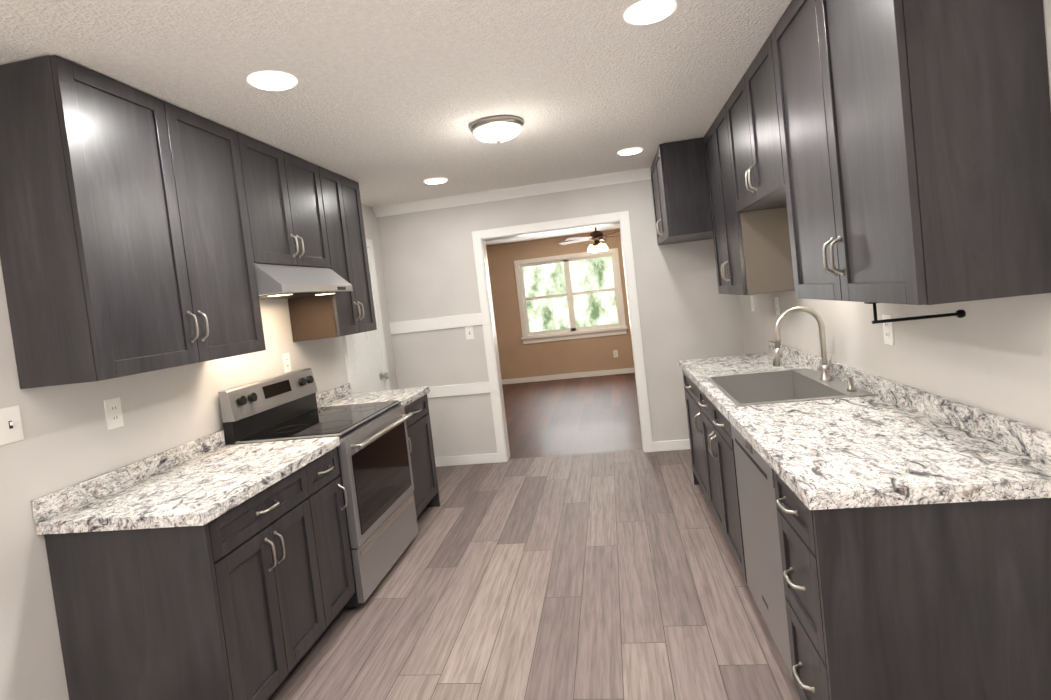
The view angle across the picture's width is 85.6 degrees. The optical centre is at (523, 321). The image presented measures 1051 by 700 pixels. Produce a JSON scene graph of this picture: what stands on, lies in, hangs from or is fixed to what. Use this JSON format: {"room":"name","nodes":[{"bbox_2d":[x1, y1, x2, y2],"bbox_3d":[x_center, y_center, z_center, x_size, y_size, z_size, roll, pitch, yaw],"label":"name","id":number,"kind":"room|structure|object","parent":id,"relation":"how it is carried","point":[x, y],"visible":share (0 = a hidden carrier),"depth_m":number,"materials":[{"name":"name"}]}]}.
{"room":"kitchen","nodes":[
{"label":"kitchen","id":0,"kind":"room"},
{"bbox_2d":[0,204,397,699],"bbox_3d":[-1.762,0.377,1.848,0.100,2.420,6.870,-6,2,9],"label":"wall","id":1,"kind":"structure","parent":0,"point":[70,438],"depth_m":2.11,"materials":[{"name":"beige paint"}]},
{"bbox_2d":[0,405,23,445],"bbox_3d":[-1.706,0.346,1.838,0.017,0.118,0.164,-6,2,9],"label":"switch plate","id":2,"kind":"object","parent":1,"relation":"attached to","point":[11,429],"visible":1,"depth_m":1.88,"materials":[{"name":"white plastic"}]},
{"bbox_2d":[103,397,123,429],"bbox_3d":[-1.642,0.369,2.276,0.008,0.118,0.072,-6,2,9],"label":"electrical outlet","id":3,"kind":"object","parent":1,"relation":"attached to","point":[113,413],"visible":1,"depth_m":2.27,"materials":[{"name":"white plastic"}]},
{"bbox_2d":[0,55,265,388],"bbox_3d":[-1.530,-0.346,2.333,0.356,1.070,0.919,-6,2,9],"label":"upper cabinet","id":4,"kind":"object","parent":1,"relation":"attached to","point":[126,249],"visible":1,"depth_m":2.00,"materials":[{"name":"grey wood"}]},
{"bbox_2d":[237,132,330,267],"bbox_3d":[-1.431,-0.610,3.163,0.356,0.638,0.778,-6,2,9],"label":"upper cabinet","id":5,"kind":"object","parent":1,"relation":"attached to","point":[285,209],"visible":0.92,"depth_m":3.08,"materials":[{"name":"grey wood"}]},
{"bbox_2d":[254,263,352,299],"bbox_3d":[-1.341,-0.216,3.174,0.447,0.164,0.774,-6,2,9],"label":"under-cabinet range hood","id":6,"kind":"object","parent":5,"relation":"attached to","point":[281,282],"visible":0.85,"depth_m":3.01,"materials":[{"name":"silver metal"}]},
{"bbox_2d":[282,353,291,372],"bbox_3d":[-1.464,0.257,3.514,0.008,0.118,0.072,-6,2,9],"label":"outlet","id":7,"kind":"object","parent":1,"relation":"attached to","point":[286,362],"visible":1,"depth_m":3.51,"materials":[{"name":"white plastic"}]},
{"bbox_2d":[288,166,376,341],"bbox_3d":[-1.308,-0.436,3.844,0.356,1.070,0.580,-6,2,9],"label":"upper cabinet","id":8,"kind":"object","parent":1,"relation":"attached to","point":[332,315],"visible":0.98,"depth_m":3.72,"materials":[{"name":"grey wood"}]},
{"bbox_2d":[342,239,390,392],"bbox_3d":[-1.236,0.357,4.623,0.101,2.105,0.705,-6,2,9],"label":"door","id":9,"kind":"structure","parent":1,"relation":"in","point":[366,361],"depth_m":4.66,"materials":[{"name":"white"}]},
{"bbox_2d":[0,0,791,206],"bbox_3d":[-0.337,-1.031,1.556,3.285,0.080,6.871,-6,2,9],"label":"ceiling","id":10,"kind":"structure","parent":0,"point":[384,102],"depth_m":2.33,"materials":[{"name":"paint"}]},
{"bbox_2d":[247,71,297,90],"bbox_3d":[-0.984,-0.940,2.228,0.184,0.010,0.184,-6,2,9],"label":"recessed light","id":11,"kind":"object","parent":10,"relation":"in","point":[272,80],"visible":1,"depth_m":2.21,"materials":[{"name":"white"}]},
{"bbox_2d":[424,178,447,183],"bbox_3d":[-0.668,-1.066,4.320,0.184,0.010,0.184,-6,2,9],"label":"recessed light","id":12,"kind":"object","parent":10,"relation":"in","point":[435,180],"visible":1,"depth_m":4.30,"materials":[{"name":"white plastic"}]},
{"bbox_2d":[469,115,523,145],"bbox_3d":[-0.141,-1.020,3.111,0.300,0.116,0.300,-6,2,9],"label":"dome light","id":13,"kind":"object","parent":10,"relation":"attached to","point":[498,129],"visible":1,"depth_m":3.02,"materials":[{"name":"white glass"}]},
{"bbox_2d":[617,147,642,155],"bbox_3d":[0.768,-1.219,4.080,0.184,0.010,0.184,-6,2,9],"label":"recessed light","id":14,"kind":"object","parent":10,"relation":"in","point":[630,151],"visible":1,"depth_m":4.06,"materials":[{"name":"white plastic"}]},
{"bbox_2d":[624,0,676,24],"bbox_3d":[0.448,-1.093,2.008,0.184,0.010,0.184,-6,2,9],"label":"recessed light","id":15,"kind":"object","parent":10,"relation":"in","point":[644,12],"visible":1,"depth_m":2.00,"materials":[{"name":"white"}]},
{"bbox_2d":[270,373,800,699],"bbox_3d":[0.286,1.302,3.982,5.400,0.060,11.570,-6,2,9],"label":"floor","id":16,"kind":"structure","parent":0,"point":[607,576],"depth_m":2.82,"materials":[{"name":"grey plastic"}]},
{"bbox_2d":[44,447,354,699],"bbox_3d":[-1.218,1.086,2.381,0.652,0.845,0.927,-6,2,9],"label":"base cabinet","id":17,"kind":"object","parent":16,"relation":"on","point":[249,599],"visible":0.85,"depth_m":1.95,"materials":[{"name":"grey wood"}]},
{"bbox_2d":[31,430,339,534],"bbox_3d":[-1.284,0.606,2.351,0.635,0.122,0.955,-6,2,9],"label":"countertop","id":18,"kind":"structure","parent":17,"relation":"on","point":[202,481],"depth_m":2.16,"materials":[{"name":"white stone"}]},
{"bbox_2d":[218,368,417,608],"bbox_3d":[-1.067,0.872,3.242,0.703,1.163,0.832,-6,2,9],"label":"electric range","id":19,"kind":"object","parent":16,"relation":"on","point":[375,466],"visible":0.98,"depth_m":3.09,"materials":[{"name":"silver metal"}]},
{"bbox_2d":[404,394,439,518],"bbox_3d":[-0.988,0.992,3.951,0.652,0.845,0.565,-6,2,9],"label":"base cabinet","id":20,"kind":"object","parent":16,"relation":"on","point":[423,465],"visible":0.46,"depth_m":3.96,"materials":[{"name":"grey wood"}]},
{"bbox_2d":[316,383,429,407],"bbox_3d":[-1.050,0.511,3.940,0.635,0.122,0.587,-6,2,9],"label":"countertop","id":21,"kind":"structure","parent":20,"relation":"on","point":[340,395],"depth_m":3.95,"materials":[{"name":"white stone"}]},
{"bbox_2d":[682,370,709,504],"bbox_3d":[1.405,0.734,3.648,0.652,0.845,0.698,-6,2,9],"label":"base cabinet","id":22,"kind":"object","parent":16,"relation":"on","point":[693,408],"visible":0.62,"depth_m":3.69,"materials":[{"name":"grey wood"}]},
{"bbox_2d":[698,388,746,582],"bbox_3d":[1.291,0.780,2.866,0.652,0.845,0.882,-6,2,9],"label":"base cabinet","id":23,"kind":"object","parent":16,"relation":"on","point":[721,469],"visible":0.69,"depth_m":2.83,"materials":[{"name":"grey wood"}]},
{"bbox_2d":[679,341,1050,509],"bbox_3d":[1.223,0.307,2.689,0.635,0.122,2.635,-6,2,9],"label":"countertop","id":24,"kind":"structure","parent":23,"relation":"on","point":[889,442],"depth_m":1.71,"materials":[{"name":"white stone"}]},
{"bbox_2d":[706,368,873,405],"bbox_3d":[1.262,0.407,2.801,0.551,0.193,0.775,-6,2,9],"label":"stainless steel sink","id":25,"kind":"object","parent":24,"relation":"in","point":[795,385],"visible":0.44,"depth_m":3.14,"materials":[{"name":"grey metal"}]},
{"bbox_2d":[773,306,855,390],"bbox_3d":[1.329,0.121,2.640,0.276,0.372,0.336,-6,2,9],"label":"gooseneck faucet","id":26,"kind":"object","parent":24,"relation":"on","point":[825,371],"visible":1,"depth_m":2.75,"materials":[{"name":"silver metal"}]},
{"bbox_2d":[730,423,792,678],"bbox_3d":[1.184,0.828,2.117,0.594,0.838,0.616,-6,2,9],"label":"dishwasher","id":27,"kind":"object","parent":16,"relation":"on","point":[759,521],"visible":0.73,"depth_m":2.09,"materials":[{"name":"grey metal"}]},
{"bbox_2d":[773,470,1050,699],"bbox_3d":[1.108,0.855,1.620,0.652,0.845,0.375,-6,2,9],"label":"base cabinet","id":28,"kind":"object","parent":16,"relation":"on","point":[944,601],"visible":0.94,"depth_m":1.44,"materials":[{"name":"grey wood"}]},
{"bbox_2d":[486,224,619,245],"bbox_3d":[0.517,-1.357,7.343,5.400,0.080,4.551,-6,2,9],"label":"ceiling","id":29,"kind":"structure","parent":0,"point":[551,235],"depth_m":9.14,"materials":[{"name":"paint"}]},
{"bbox_2d":[559,227,619,252],"bbox_3d":[1.060,-1.204,8.113,1.153,0.410,1.137,-6,2,9],"label":"ceiling fan","id":30,"kind":"object","parent":29,"relation":"hanging from","point":[596,236],"visible":0.83,"depth_m":8.03,"materials":[{"name":"brown metal"}]},
{"bbox_2d":[486,229,633,379],"bbox_3d":[0.981,-0.258,9.604,5.400,2.400,0.120,-6,2,9],"label":"wall","id":31,"kind":"structure","parent":0,"point":[518,358],"depth_m":9.66,"materials":[{"name":"beige paint"}]},
{"bbox_2d":[502,368,634,384],"bbox_3d":[1.102,0.896,9.585,5.199,0.085,0.018,-6,2,9],"label":"baseboard","id":32,"kind":"structure","parent":31,"relation":"attached to","point":[626,370],"depth_m":9.63,"materials":[{"name":"white wood"}]},
{"bbox_2d":[514,248,626,343],"bbox_3d":[0.784,-0.410,9.583,1.790,1.430,0.140,-6,2,9],"label":"room window","id":33,"kind":"structure","parent":31,"relation":"in","point":[561,296],"depth_m":9.60,"materials":[{"name":"white"}]},
{"bbox_2d":[613,350,617,356],"bbox_3d":[1.545,0.544,9.503,0.072,0.118,0.008,-6,2,9],"label":"outlet","id":34,"kind":"object","parent":31,"relation":"attached to","point":[615,352],"visible":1,"depth_m":9.50,"materials":[{"name":"white plastic"}]},
{"bbox_2d":[377,179,744,456],"bbox_3d":[0.310,-0.037,5.073,5.400,2.500,0.150,-6,2,9],"label":"wall","id":35,"kind":"structure","parent":0,"point":[687,311],"depth_m":5.04,"materials":[{"name":"beige paint"}]},
{"bbox_2d":[389,313,489,397],"bbox_3d":[-0.766,0.330,5.169,0.866,0.725,0.016,-6,2,9],"label":"trim","id":36,"kind":"structure","parent":35,"relation":"attached to","point":[465,320],"depth_m":5.15,"materials":[{"name":"white wood"}]},
{"bbox_2d":[435,453,497,466],"bbox_3d":[-0.657,1.283,5.211,0.866,0.085,0.014,-6,2,9],"label":"baseboard","id":37,"kind":"structure","parent":35,"relation":"attached to","point":[493,457],"depth_m":5.18,"materials":[{"name":"white wood"}]},
{"bbox_2d":[465,326,473,339],"bbox_3d":[-0.487,0.104,5.113,0.072,0.118,0.017,-6,2,9],"label":"light switch","id":38,"kind":"object","parent":35,"relation":"attached to","point":[469,332],"visible":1,"depth_m":5.12,"materials":[{"name":"white plastic"}]},
{"bbox_2d":[373,167,650,217],"bbox_3d":[0.165,-1.149,4.917,3.083,0.084,0.070,-6,2,9],"label":"crown molding","id":39,"kind":"structure","parent":35,"relation":"attached to","point":[526,190],"depth_m":4.95,"materials":[{"name":"white wood"}]},
{"bbox_2d":[472,211,653,462],"bbox_3d":[0.348,0.163,5.081,1.383,2.094,0.188,-6,2,9],"label":"door frame","id":40,"kind":"structure","parent":35,"relation":"attached to","point":[480,238],"depth_m":4.99,"materials":[{"name":"white wood"}]},
{"bbox_2d":[653,439,689,451],"bbox_3d":[1.525,1.050,4.875,0.804,0.085,0.018,-6,2,9],"label":"baseboard","id":41,"kind":"structure","parent":35,"relation":"attached to","point":[674,444],"depth_m":4.91,"materials":[{"name":"white wood"}]},
{"bbox_2d":[739,0,1050,431],"bbox_3d":[1.369,0.043,1.369,0.100,2.420,6.870,-6,2,9],"label":"wall","id":42,"kind":"structure","parent":0,"point":[992,355],"depth_m":1.88,"materials":[{"name":"beige paint"}]},
{"bbox_2d":[651,138,712,244],"bbox_3d":[1.331,-0.971,4.350,0.653,0.646,0.864,-6,2,9],"label":"upper cabinet","id":43,"kind":"object","parent":42,"relation":"attached to","point":[680,193],"visible":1,"depth_m":3.95,"materials":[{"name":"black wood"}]},
{"bbox_2d":[703,104,794,294],"bbox_3d":[1.386,-0.721,3.545,0.356,1.085,0.735,-6,2,9],"label":"upper cabinet","id":44,"kind":"object","parent":42,"relation":"attached to","point":[752,250],"visible":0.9,"depth_m":3.22,"materials":[{"name":"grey wood"}]},
{"bbox_2d":[750,296,754,310],"bbox_3d":[1.749,-0.136,4.335,0.008,0.118,0.072,-6,2,9],"label":"outlet","id":45,"kind":"object","parent":42,"relation":"attached to","point":[752,303],"visible":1,"depth_m":4.32,"materials":[{"name":"white plastic"}]},
{"bbox_2d":[725,34,786,212],"bbox_3d":[1.242,-0.906,2.733,0.356,0.616,0.888,-6,2,9],"label":"upper cabinet","id":46,"kind":"object","parent":42,"relation":"attached to","point":[755,142],"visible":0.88,"depth_m":2.69,"materials":[{"name":"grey wood"}]},
{"bbox_2d":[775,297,779,314],"bbox_3d":[1.656,-0.098,3.703,0.008,0.118,0.072,-6,2,9],"label":"electrical outlet","id":47,"kind":"object","parent":42,"relation":"attached to","point":[777,307],"visible":0.98,"depth_m":3.69,"materials":[{"name":"white plastic"}]},
{"bbox_2d":[882,315,893,344],"bbox_3d":[1.448,0.034,2.256,0.008,0.118,0.072,-6,2,9],"label":"outlet","id":48,"kind":"object","parent":42,"relation":"attached to","point":[888,333],"visible":0.88,"depth_m":2.25,"materials":[{"name":"white plastic"}]},
{"bbox_2d":[771,0,1050,304],"bbox_3d":[1.135,-0.619,1.836,0.356,1.085,0.944,-6,2,9],"label":"upper cabinet","id":49,"kind":"object","parent":42,"relation":"attached to","point":[915,135],"visible":1,"depth_m":1.40,"materials":[{"name":"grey wood"}]},
{"bbox_2d":[864,302,965,323],"bbox_3d":[1.182,-0.034,1.710,0.265,0.075,0.040,-6,2,9],"label":"paper towel bar","id":50,"kind":"object","parent":49,"relation":"attached to","point":[960,313],"visible":0.94,"depth_m":1.71,"materials":[{"name":"black metal"}]}
]}

